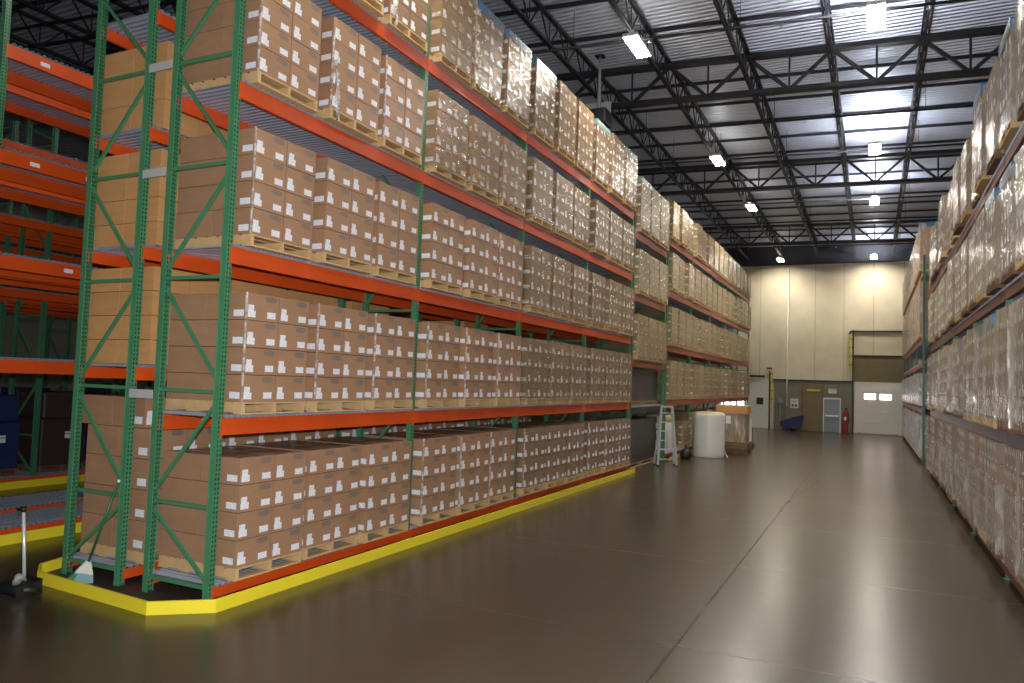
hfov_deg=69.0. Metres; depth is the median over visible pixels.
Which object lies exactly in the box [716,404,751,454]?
stack
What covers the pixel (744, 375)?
load
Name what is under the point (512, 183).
load
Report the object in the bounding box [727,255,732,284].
load
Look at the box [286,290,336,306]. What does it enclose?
load
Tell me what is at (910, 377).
load
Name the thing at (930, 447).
load
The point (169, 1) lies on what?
pipe
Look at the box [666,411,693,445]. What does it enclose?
load
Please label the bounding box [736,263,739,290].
load
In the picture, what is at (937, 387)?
load
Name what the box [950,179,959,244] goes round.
load
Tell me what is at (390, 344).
load
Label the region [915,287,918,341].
load
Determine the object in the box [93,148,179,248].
load
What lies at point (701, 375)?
load
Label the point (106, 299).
load
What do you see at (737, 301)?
load
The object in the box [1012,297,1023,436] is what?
load
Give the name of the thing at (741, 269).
load
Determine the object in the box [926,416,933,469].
load
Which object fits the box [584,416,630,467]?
load
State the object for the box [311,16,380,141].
load
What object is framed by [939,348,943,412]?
load
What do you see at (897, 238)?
roof purlin
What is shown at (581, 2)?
roof purlin
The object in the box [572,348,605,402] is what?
load
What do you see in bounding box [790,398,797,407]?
wall sign
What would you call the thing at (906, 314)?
load
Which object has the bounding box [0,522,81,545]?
guard
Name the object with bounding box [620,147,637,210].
load
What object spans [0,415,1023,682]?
floor
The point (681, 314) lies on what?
load
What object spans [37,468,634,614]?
guard
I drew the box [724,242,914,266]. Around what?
trim
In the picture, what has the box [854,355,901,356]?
trim
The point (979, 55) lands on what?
roof truss
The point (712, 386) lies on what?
load
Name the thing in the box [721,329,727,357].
load
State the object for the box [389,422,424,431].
load
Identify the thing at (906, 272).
load
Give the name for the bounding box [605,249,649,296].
load
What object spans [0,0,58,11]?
roof purlin
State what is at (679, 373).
load
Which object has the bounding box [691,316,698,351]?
load
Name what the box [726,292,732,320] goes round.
load
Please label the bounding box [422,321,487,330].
load
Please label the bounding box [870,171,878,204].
ceiling light
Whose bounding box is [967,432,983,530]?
load
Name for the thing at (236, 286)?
load
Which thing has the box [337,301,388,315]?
load
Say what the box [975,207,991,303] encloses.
load
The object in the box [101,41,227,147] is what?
load
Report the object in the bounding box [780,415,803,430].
cart
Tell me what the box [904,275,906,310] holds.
load
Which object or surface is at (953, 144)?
pipe
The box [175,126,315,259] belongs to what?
load
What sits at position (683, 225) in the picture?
load
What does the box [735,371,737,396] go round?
load
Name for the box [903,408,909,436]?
load
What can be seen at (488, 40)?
load
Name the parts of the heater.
panel, ceiling plate, casing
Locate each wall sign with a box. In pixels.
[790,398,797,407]
[828,389,836,393]
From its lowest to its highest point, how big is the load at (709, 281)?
1.363 m
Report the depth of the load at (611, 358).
19.83 m
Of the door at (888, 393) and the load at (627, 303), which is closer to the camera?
the load at (627, 303)
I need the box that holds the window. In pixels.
[720,388,745,404]
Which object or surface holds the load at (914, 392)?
on the rack at (921, 350)
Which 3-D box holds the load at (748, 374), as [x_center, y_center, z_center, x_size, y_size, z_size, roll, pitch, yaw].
[12.696,2.407,41.995,1.239,1.384,0.967,0,-3,26]
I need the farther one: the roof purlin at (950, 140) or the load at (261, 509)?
the roof purlin at (950, 140)
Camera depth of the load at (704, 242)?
30.89 m
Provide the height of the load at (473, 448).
1.337 m
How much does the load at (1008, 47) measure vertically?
1.474 m
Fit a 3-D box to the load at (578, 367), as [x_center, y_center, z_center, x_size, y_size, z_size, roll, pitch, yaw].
[1.046,0.758,17.834,1.242,1.386,1.060,0,-3,26]
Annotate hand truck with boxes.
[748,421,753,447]
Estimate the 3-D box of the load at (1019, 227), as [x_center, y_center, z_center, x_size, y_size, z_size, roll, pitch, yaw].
[6.635,-1.636,8.648,1.238,1.474,0.998,0,-3,26]
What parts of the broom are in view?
handle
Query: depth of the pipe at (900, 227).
42.97 m
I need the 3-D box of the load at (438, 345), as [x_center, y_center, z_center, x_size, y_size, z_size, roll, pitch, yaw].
[-1.646,0.390,12.351,1.208,1.357,1.023,0,-3,26]
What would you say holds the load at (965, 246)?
on the rack at (1013, 291)
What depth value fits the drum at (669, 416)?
26.38 m
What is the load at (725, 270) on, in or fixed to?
on the rack at (674, 300)
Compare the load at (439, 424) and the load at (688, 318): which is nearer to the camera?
the load at (439, 424)
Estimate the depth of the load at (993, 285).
10.96 m
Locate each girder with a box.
[554,24,1006,109]
[637,148,962,195]
[702,219,937,246]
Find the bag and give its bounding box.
[680,445,691,459]
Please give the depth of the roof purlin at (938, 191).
35.42 m
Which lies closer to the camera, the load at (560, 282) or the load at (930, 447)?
the load at (560, 282)
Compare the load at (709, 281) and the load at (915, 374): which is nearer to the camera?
the load at (915, 374)
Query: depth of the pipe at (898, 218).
36.77 m
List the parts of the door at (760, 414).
panel, panel, panel, panel, panel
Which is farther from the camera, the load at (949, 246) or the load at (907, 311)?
the load at (907, 311)
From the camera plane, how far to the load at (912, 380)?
32.43 m
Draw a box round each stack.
[609,369,657,405]
[615,415,656,467]
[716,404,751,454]
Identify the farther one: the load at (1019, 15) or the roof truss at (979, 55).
the roof truss at (979, 55)
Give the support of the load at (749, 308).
on the rack at (674, 300)
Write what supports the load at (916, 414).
on the rack at (921, 350)
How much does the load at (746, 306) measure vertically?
1.372 m
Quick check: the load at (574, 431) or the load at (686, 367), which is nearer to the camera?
the load at (574, 431)
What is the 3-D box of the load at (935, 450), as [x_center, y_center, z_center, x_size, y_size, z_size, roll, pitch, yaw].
[12.496,3.003,20.910,1.238,1.631,0.996,0,-3,26]
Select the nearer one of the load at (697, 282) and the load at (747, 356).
the load at (697, 282)
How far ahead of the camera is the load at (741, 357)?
39.47 m
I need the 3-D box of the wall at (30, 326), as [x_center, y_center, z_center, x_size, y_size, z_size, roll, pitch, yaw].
[-21.365,-2.545,32.687,0.300,12.100,62.000,0,-3,26]
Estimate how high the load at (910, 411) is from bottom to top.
1.566 m
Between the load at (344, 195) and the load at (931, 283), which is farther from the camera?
the load at (931, 283)
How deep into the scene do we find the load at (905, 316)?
40.88 m
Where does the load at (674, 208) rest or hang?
on the rack at (674, 300)
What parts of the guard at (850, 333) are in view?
guard post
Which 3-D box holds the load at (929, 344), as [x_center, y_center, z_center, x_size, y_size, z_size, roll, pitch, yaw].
[13.690,-0.632,23.225,1.237,1.493,0.997,0,-3,26]
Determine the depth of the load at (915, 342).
30.99 m
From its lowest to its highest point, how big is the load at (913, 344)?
2.141 m
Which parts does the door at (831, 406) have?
frame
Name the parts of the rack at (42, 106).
post, upright frame, post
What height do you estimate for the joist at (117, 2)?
0.790 m
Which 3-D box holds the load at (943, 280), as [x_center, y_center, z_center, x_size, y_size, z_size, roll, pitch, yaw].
[11.534,-0.931,18.784,1.238,1.474,0.998,0,-3,26]
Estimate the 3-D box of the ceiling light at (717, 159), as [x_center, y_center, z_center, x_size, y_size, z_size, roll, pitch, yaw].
[7.370,-7.032,26.669,0.366,1.180,1.232,0,-3,26]
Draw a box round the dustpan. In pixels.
[0,506,42,597]
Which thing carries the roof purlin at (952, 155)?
attached to the ceiling
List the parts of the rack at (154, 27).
post, upright frame, post, post, post, post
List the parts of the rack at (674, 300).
upright frame, post, upright frame, post, upright frame, post, upright frame, post, post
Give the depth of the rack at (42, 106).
12.97 m
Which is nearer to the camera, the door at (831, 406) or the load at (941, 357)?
the load at (941, 357)
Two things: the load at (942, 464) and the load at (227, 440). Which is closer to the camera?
the load at (227, 440)
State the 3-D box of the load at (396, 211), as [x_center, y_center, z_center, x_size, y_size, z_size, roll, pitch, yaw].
[-2.196,-1.567,11.191,1.200,1.343,1.014,0,-3,26]
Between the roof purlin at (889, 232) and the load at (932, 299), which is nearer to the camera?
the load at (932, 299)
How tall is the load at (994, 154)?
1.485 m
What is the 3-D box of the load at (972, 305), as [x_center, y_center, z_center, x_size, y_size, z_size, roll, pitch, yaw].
[8.781,-1.337,13.094,1.237,1.493,0.997,0,-3,26]
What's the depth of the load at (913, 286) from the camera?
32.35 m
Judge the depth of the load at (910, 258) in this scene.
35.04 m
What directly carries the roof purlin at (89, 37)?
on the joist at (10, 41)
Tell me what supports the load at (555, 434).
on the rack at (238, 101)
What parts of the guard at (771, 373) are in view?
guard post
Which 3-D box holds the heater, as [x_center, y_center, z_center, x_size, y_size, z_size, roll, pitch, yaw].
[2.385,-7.060,21.239,0.920,2.020,0.906,0,-3,26]
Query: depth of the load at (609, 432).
19.69 m
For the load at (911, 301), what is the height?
2.154 m
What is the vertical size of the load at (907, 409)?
1.561 m
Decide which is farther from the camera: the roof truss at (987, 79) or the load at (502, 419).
the roof truss at (987, 79)
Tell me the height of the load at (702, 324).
1.363 m
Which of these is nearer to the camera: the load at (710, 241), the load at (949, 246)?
the load at (949, 246)
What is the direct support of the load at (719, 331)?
on the rack at (674, 300)
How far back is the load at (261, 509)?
8.49 m
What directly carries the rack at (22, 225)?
on the floor
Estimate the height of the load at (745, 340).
1.352 m
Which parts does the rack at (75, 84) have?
post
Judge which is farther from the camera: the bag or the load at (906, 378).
the load at (906, 378)
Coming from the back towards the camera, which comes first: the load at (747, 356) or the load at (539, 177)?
the load at (747, 356)
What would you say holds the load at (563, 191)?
on the rack at (238, 101)
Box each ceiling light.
[622,11,651,58]
[709,127,725,165]
[745,203,756,210]
[776,247,784,261]
[866,0,885,30]
[869,141,880,154]
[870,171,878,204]
[870,254,876,258]
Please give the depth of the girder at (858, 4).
18.90 m
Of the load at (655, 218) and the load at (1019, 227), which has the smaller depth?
the load at (1019, 227)
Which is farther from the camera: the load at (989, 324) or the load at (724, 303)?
the load at (724, 303)
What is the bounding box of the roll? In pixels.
[693,410,727,457]
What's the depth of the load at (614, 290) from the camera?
19.84 m
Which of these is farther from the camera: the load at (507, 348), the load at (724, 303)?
the load at (724, 303)
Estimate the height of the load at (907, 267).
1.855 m
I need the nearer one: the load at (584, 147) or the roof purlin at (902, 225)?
the load at (584, 147)
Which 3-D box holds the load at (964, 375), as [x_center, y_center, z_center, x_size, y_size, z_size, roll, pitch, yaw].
[9.360,0.685,14.218,1.241,1.656,0.998,0,-3,26]
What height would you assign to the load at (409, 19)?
1.604 m
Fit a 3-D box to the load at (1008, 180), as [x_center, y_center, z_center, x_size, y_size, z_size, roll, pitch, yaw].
[7.154,-1.571,9.713,1.237,1.493,0.997,0,-3,26]
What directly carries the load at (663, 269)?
on the rack at (641, 242)
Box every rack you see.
[0,0,491,534]
[0,83,435,513]
[0,117,424,482]
[0,121,396,393]
[0,183,117,390]
[61,0,581,585]
[129,0,633,598]
[598,167,668,469]
[636,215,749,458]
[903,255,939,463]
[929,120,1023,597]
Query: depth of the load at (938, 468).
20.06 m
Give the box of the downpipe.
[785,268,788,429]
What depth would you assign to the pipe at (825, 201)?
33.05 m
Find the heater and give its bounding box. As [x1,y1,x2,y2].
[585,54,611,127]
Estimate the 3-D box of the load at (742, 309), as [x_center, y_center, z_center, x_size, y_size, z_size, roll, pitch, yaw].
[11.808,-1.493,40.059,1.241,1.363,0.969,0,-3,26]
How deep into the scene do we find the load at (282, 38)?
8.77 m
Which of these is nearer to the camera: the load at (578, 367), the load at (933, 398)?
the load at (578, 367)
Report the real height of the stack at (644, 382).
1.120 m
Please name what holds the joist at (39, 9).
attached to the wall at (827, 302)
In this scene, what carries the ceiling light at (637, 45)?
hanging from the ceiling
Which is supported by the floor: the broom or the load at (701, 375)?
the broom
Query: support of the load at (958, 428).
on the rack at (1013, 291)
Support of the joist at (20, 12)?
attached to the wall at (827, 302)
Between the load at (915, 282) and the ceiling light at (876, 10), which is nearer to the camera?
the ceiling light at (876, 10)
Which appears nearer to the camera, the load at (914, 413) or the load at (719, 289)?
the load at (914, 413)
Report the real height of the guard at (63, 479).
0.150 m
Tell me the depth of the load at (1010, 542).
9.65 m
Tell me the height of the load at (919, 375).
1.321 m
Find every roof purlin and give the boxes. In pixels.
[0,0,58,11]
[27,32,117,48]
[35,0,606,80]
[611,102,973,132]
[628,121,973,148]
[637,154,960,175]
[638,138,970,162]
[651,168,953,185]
[668,181,951,195]
[677,190,948,204]
[686,200,940,212]
[692,209,937,219]
[706,225,918,233]
[713,232,917,239]
[719,238,914,244]
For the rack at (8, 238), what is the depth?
16.87 m
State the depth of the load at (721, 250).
34.10 m
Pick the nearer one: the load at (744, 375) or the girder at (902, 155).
the girder at (902, 155)
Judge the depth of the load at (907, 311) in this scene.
37.61 m
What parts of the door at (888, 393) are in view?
panel, panel, panel, panel, panel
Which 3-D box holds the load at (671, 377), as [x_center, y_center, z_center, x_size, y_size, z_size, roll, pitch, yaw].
[5.092,1.330,26.300,1.239,1.356,0.965,0,-3,26]
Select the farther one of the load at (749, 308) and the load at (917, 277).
the load at (749, 308)
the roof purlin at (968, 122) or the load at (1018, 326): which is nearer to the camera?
the load at (1018, 326)
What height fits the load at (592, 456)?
1.337 m
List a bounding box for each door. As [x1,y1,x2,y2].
[749,371,770,428]
[823,398,840,432]
[854,382,901,435]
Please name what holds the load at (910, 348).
on the rack at (921, 350)
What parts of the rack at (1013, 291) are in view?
post, post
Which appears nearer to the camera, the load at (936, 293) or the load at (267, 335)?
the load at (267, 335)
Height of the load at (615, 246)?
1.345 m
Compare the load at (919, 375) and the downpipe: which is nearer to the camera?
the load at (919, 375)
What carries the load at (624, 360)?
on the rack at (238, 101)
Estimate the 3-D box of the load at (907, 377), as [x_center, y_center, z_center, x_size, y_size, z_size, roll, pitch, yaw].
[19.915,2.404,36.219,1.238,1.332,1.280,0,-3,26]
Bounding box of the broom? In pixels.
[67,479,120,583]
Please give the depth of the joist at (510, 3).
23.46 m
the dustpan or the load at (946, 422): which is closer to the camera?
the dustpan
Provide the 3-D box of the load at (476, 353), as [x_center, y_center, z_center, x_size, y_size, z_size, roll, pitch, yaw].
[-1.102,0.463,13.363,1.208,1.357,1.023,0,-3,26]
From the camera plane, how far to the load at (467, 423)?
15.69 m
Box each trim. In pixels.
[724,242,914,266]
[772,379,852,381]
[850,331,901,331]
[852,330,853,432]
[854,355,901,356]
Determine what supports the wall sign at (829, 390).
attached to the wall at (844, 389)
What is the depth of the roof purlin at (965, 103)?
25.12 m
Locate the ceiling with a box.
[0,0,1019,247]
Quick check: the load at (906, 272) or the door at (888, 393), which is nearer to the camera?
the load at (906, 272)
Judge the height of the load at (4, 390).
1.637 m
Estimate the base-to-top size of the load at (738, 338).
1.356 m
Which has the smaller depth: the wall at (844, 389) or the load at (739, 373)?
the load at (739, 373)
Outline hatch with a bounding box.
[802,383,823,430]
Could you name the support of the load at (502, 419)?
on the rack at (154, 27)
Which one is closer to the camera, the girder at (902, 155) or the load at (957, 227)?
the load at (957, 227)
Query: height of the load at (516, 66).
1.625 m
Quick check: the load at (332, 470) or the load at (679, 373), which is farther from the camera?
the load at (679, 373)
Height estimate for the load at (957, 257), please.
1.505 m
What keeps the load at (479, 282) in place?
on the rack at (238, 101)
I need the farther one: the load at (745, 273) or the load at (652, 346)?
the load at (745, 273)
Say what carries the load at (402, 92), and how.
on the rack at (238, 101)
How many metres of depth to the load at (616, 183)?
20.03 m
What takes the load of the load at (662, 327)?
on the rack at (641, 242)
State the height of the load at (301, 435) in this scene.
1.931 m
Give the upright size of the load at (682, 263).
1.356 m
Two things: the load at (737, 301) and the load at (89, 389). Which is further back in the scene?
the load at (737, 301)
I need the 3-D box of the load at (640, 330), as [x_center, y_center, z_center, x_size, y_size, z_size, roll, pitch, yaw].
[3.427,-0.143,22.822,1.239,1.375,1.096,0,-3,26]
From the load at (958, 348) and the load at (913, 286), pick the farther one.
the load at (913, 286)
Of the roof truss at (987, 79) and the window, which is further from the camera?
the window
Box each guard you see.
[0,474,84,489]
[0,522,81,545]
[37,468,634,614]
[767,367,772,403]
[849,332,852,369]
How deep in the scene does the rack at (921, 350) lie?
28.67 m
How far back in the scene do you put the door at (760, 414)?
48.48 m
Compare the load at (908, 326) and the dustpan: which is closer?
the dustpan
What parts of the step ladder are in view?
rail, rail, rail, rail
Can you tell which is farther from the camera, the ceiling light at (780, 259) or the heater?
the ceiling light at (780, 259)
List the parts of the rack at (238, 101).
post, upright frame, post, post, upright frame, post, post, upright frame, post, post, upright frame, post, post, upright frame, post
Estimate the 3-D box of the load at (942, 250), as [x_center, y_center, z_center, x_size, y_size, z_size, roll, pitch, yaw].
[11.558,-2.897,18.910,1.239,1.613,0.997,0,-3,26]
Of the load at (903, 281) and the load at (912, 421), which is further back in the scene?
the load at (903, 281)
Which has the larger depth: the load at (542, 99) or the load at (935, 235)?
the load at (935, 235)
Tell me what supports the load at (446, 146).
on the rack at (238, 101)
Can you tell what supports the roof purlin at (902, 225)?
attached to the ceiling
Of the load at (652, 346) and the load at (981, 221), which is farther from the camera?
the load at (652, 346)
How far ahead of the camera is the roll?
26.78 m
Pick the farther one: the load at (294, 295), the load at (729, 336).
the load at (729, 336)
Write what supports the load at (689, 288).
on the rack at (674, 300)
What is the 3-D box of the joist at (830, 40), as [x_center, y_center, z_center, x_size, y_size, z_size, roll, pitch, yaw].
[8.030,-7.611,18.822,0.120,0.790,62.000,0,-3,26]
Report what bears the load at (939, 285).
on the rack at (1013, 291)
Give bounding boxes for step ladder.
[653,406,677,466]
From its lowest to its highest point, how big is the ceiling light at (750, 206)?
1.180 m
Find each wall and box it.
[0,166,410,392]
[422,261,926,435]
[774,357,910,432]
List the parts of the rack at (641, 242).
post, upright frame, post, upright frame, post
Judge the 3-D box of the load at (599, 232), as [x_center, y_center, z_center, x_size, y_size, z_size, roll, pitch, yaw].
[1.766,-2.866,19.245,1.239,1.358,1.058,0,-3,26]
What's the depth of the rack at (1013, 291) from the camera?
12.19 m
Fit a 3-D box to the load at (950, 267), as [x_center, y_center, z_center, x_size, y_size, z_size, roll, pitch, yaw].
[10.377,-1.100,16.489,1.239,1.490,0.998,0,-3,26]
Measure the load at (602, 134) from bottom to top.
1.616 m
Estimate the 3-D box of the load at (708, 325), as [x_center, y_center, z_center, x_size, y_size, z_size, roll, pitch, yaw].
[7.827,-0.148,31.966,1.237,1.352,0.968,0,-3,26]
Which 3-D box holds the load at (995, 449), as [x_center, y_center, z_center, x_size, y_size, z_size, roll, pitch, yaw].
[7.624,2.299,10.763,1.238,1.631,0.998,0,-3,26]
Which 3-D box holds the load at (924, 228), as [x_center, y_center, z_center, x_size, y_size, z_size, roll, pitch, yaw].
[16.099,-3.527,28.236,1.239,1.866,1.279,0,-3,26]
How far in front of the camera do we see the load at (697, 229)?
29.47 m
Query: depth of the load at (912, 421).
32.16 m
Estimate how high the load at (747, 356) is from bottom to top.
1.363 m
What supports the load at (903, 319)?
on the rack at (921, 350)
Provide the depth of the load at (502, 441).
14.08 m
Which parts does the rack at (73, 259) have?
post, upright frame, post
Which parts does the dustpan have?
handle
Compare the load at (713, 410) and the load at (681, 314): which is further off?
the load at (713, 410)
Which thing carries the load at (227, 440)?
on the rack at (154, 27)
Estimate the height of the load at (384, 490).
1.331 m
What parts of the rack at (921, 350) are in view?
post, post, post, post, upright frame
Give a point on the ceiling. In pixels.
(594, 19)
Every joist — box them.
[0,1,115,71]
[9,40,93,75]
[13,0,126,50]
[109,0,176,15]
[504,0,749,259]
[607,0,783,258]
[713,0,819,257]
[820,0,855,255]
[893,0,935,254]
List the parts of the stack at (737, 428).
box lid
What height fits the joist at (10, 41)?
0.790 m
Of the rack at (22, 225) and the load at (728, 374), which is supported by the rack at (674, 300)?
the load at (728, 374)
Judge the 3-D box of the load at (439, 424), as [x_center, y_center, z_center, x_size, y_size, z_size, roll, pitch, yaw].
[-1.949,2.043,14.942,1.254,1.931,1.053,0,-3,26]
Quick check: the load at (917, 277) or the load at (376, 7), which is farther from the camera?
the load at (917, 277)
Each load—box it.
[0,387,50,394]
[0,394,19,475]
[15,390,85,472]
[80,394,210,564]
[83,393,108,466]
[86,266,218,365]
[86,383,121,393]
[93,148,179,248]
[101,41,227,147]
[158,445,305,581]
[165,292,308,414]
[165,394,283,445]
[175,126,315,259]
[182,0,321,121]
[230,280,285,297]
[238,440,360,559]
[269,303,367,411]
[284,428,335,440]
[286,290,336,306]
[302,436,411,542]
[307,157,375,273]
[308,313,415,409]
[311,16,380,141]
[321,54,424,165]
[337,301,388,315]
[340,425,388,436]
[355,0,383,16]
[364,432,457,525]
[366,181,418,284]
[374,0,428,52]
[374,321,460,407]
[375,89,468,187]
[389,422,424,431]
[398,0,475,84]
[403,429,489,514]
[420,203,464,295]
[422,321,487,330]
[424,420,455,429]
[436,426,515,505]
[437,328,493,406]
[443,333,521,405]
[456,418,487,426]
[459,219,498,303]
[463,115,500,203]
[467,0,504,107]
[477,424,544,495]
[479,338,549,404]
[488,417,510,423]
[489,233,522,309]
[495,136,527,216]
[497,29,531,128]
[500,58,556,148]
[500,422,565,488]
[509,341,569,403]
[511,415,531,422]
[522,245,551,315]
[525,157,554,230]
[525,420,584,482]
[541,345,587,403]
[544,255,571,320]
[548,419,602,476]
[549,173,573,240]
[551,80,577,163]
[564,417,617,472]
[566,264,589,325]
[569,186,590,249]
[571,98,593,177]
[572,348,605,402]
[576,118,610,190]
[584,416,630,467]
[588,273,606,329]
[589,199,609,258]
[602,350,618,401]
[603,314,648,359]
[605,211,622,265]
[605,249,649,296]
[605,279,622,332]
[606,353,631,401]
[607,133,625,200]
[613,285,634,335]
[617,176,651,237]
[619,220,634,271]
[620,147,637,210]
[640,360,676,398]
[641,307,678,345]
[645,317,658,361]
[646,255,659,301]
[648,186,660,243]
[648,252,679,292]
[657,196,669,250]
[657,261,667,304]
[657,321,666,362]
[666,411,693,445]
[668,201,680,242]
[668,364,699,398]
[675,310,685,347]
[675,419,688,447]
[676,257,684,296]
[676,362,683,398]
[677,208,688,248]
[683,313,692,349]
[683,363,690,398]
[684,263,694,300]
[685,217,692,253]
[690,409,715,411]
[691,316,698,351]
[692,268,700,304]
[693,223,702,260]
[695,365,703,397]
[696,368,720,397]
[698,319,705,352]
[700,230,706,264]
[700,273,706,307]
[703,366,709,397]
[704,322,710,354]
[706,235,713,268]
[706,277,711,309]
[709,367,715,397]
[711,281,717,313]
[711,324,716,355]
[712,240,718,273]
[716,327,721,356]
[717,285,721,315]
[718,245,723,276]
[721,288,726,317]
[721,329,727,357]
[721,369,724,397]
[722,250,728,280]
[725,331,732,358]
[725,370,731,397]
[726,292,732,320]
[726,372,741,396]
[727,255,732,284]
[727,372,746,396]
[728,373,749,396]
[730,333,736,359]
[730,370,735,396]
[731,295,734,322]
[732,259,736,287]
[734,334,739,360]
[735,298,740,324]
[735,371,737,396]
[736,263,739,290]
[738,336,743,361]
[739,267,743,293]
[739,301,744,326]
[742,338,746,362]
[743,270,747,295]
[743,303,747,328]
[746,273,750,298]
[746,340,749,363]
[747,305,750,329]
[903,281,905,312]
[903,319,904,356]
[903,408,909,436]
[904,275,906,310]
[904,316,906,355]
[905,272,907,307]
[905,314,907,353]
[905,408,927,437]
[906,311,908,352]
[906,378,907,403]
[906,408,928,439]
[907,267,908,304]
[907,307,909,351]
[907,377,909,403]
[907,409,927,441]
[908,264,910,301]
[908,410,929,443]
[909,258,912,297]
[909,304,911,349]
[910,301,913,347]
[910,377,911,404]
[910,411,915,444]
[911,250,913,293]
[911,375,913,405]
[911,412,929,447]
[912,245,915,289]
[912,296,915,345]
[913,375,915,405]
[913,413,929,450]
[914,239,917,284]
[914,292,917,343]
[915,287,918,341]
[915,374,918,406]
[915,414,929,453]
[916,233,919,280]
[917,281,935,339]
[917,373,928,407]
[917,414,929,456]
[918,221,935,275]
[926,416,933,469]
[927,357,931,409]
[928,300,932,345]
[929,237,933,286]
[929,293,936,343]
[929,417,935,472]
[930,225,936,281]
[931,353,935,410]
[931,418,938,477]
[933,221,940,275]
[934,288,939,340]
[935,350,939,411]
[937,217,944,268]
[937,419,943,479]
[938,194,948,262]
[938,282,943,337]
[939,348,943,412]
[939,421,949,488]
[940,274,947,334]
[942,345,987,414]
[945,271,953,331]
[945,422,952,489]
[946,190,953,254]
[946,424,959,501]
[947,258,958,326]
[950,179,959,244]
[951,343,957,415]
[952,157,965,234]
[952,338,963,417]
[954,249,964,322]
[956,427,964,505]
[958,429,972,518]
[960,139,972,223]
[960,237,972,317]
[962,335,986,418]
[966,328,983,422]
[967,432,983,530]
[968,224,981,310]
[971,126,983,208]
[973,82,992,193]
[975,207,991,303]
[976,323,984,424]
[977,436,994,543]
[983,314,1003,427]
[985,60,1004,174]
[985,187,1004,295]
[986,440,1004,559]
[995,304,1015,432]
[998,16,1022,148]
[999,161,1022,283]
[1002,445,1023,581]
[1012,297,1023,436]
[1014,144,1023,270]
[1015,0,1023,120]
[1017,451,1023,590]
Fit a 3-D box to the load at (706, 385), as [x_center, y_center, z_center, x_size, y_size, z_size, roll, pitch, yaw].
[7.745,1.719,31.927,1.239,1.356,0.965,0,-3,26]
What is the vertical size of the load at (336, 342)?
1.357 m
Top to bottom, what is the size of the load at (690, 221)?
1.363 m
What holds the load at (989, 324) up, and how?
on the rack at (1013, 291)
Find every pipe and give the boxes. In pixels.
[10,0,176,31]
[532,0,971,56]
[614,81,972,134]
[637,120,964,167]
[680,181,941,209]
[700,199,938,227]
[723,227,913,249]
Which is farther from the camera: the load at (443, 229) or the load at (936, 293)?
the load at (936, 293)
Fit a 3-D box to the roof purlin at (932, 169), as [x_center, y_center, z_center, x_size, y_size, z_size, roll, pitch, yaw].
[5.481,-7.229,34.811,30.278,0.085,0.103,1,-3,20]
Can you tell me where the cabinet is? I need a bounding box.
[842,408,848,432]
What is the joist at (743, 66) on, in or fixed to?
attached to the wall at (827, 302)
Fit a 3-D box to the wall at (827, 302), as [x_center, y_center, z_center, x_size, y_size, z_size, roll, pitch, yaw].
[9.586,-0.452,52.242,38.400,12.100,0.300,0,-3,26]
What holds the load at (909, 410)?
on the rack at (921, 350)
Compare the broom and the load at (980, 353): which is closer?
the broom
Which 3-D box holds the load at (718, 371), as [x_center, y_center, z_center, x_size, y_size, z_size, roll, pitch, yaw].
[8.870,1.861,34.157,1.239,1.384,0.967,0,-3,26]
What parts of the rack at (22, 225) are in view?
post, upright frame, post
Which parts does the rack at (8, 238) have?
upright frame, post, post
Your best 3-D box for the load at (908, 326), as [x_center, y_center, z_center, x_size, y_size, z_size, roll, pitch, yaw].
[20.017,-0.601,36.378,1.238,2.154,1.278,0,-3,26]
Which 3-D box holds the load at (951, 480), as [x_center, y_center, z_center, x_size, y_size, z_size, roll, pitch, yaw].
[10.244,2.681,16.290,1.238,1.631,0.996,0,-3,26]
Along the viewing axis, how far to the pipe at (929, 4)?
17.22 m
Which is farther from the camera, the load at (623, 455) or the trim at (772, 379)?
the trim at (772, 379)
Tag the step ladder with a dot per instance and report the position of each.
(658, 438)
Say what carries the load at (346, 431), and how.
on the rack at (154, 27)
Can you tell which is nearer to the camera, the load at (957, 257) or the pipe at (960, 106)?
the load at (957, 257)
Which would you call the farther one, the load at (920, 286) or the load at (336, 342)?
the load at (920, 286)
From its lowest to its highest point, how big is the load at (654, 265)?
1.367 m
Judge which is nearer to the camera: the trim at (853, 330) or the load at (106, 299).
the load at (106, 299)
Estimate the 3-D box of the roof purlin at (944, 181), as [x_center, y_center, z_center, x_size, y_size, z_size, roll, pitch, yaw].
[6.307,-7.111,36.518,30.278,0.085,0.103,1,-3,20]
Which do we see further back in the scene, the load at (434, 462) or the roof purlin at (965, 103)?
the roof purlin at (965, 103)
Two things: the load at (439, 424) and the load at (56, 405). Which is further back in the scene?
the load at (56, 405)
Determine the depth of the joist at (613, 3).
23.18 m
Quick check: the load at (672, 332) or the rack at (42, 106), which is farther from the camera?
the load at (672, 332)
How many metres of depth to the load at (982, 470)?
12.03 m
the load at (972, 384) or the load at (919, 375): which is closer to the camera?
the load at (972, 384)
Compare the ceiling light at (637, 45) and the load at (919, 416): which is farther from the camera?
the load at (919, 416)
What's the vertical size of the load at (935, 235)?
1.493 m
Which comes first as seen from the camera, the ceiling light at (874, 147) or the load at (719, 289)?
the ceiling light at (874, 147)
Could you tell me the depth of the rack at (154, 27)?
9.04 m

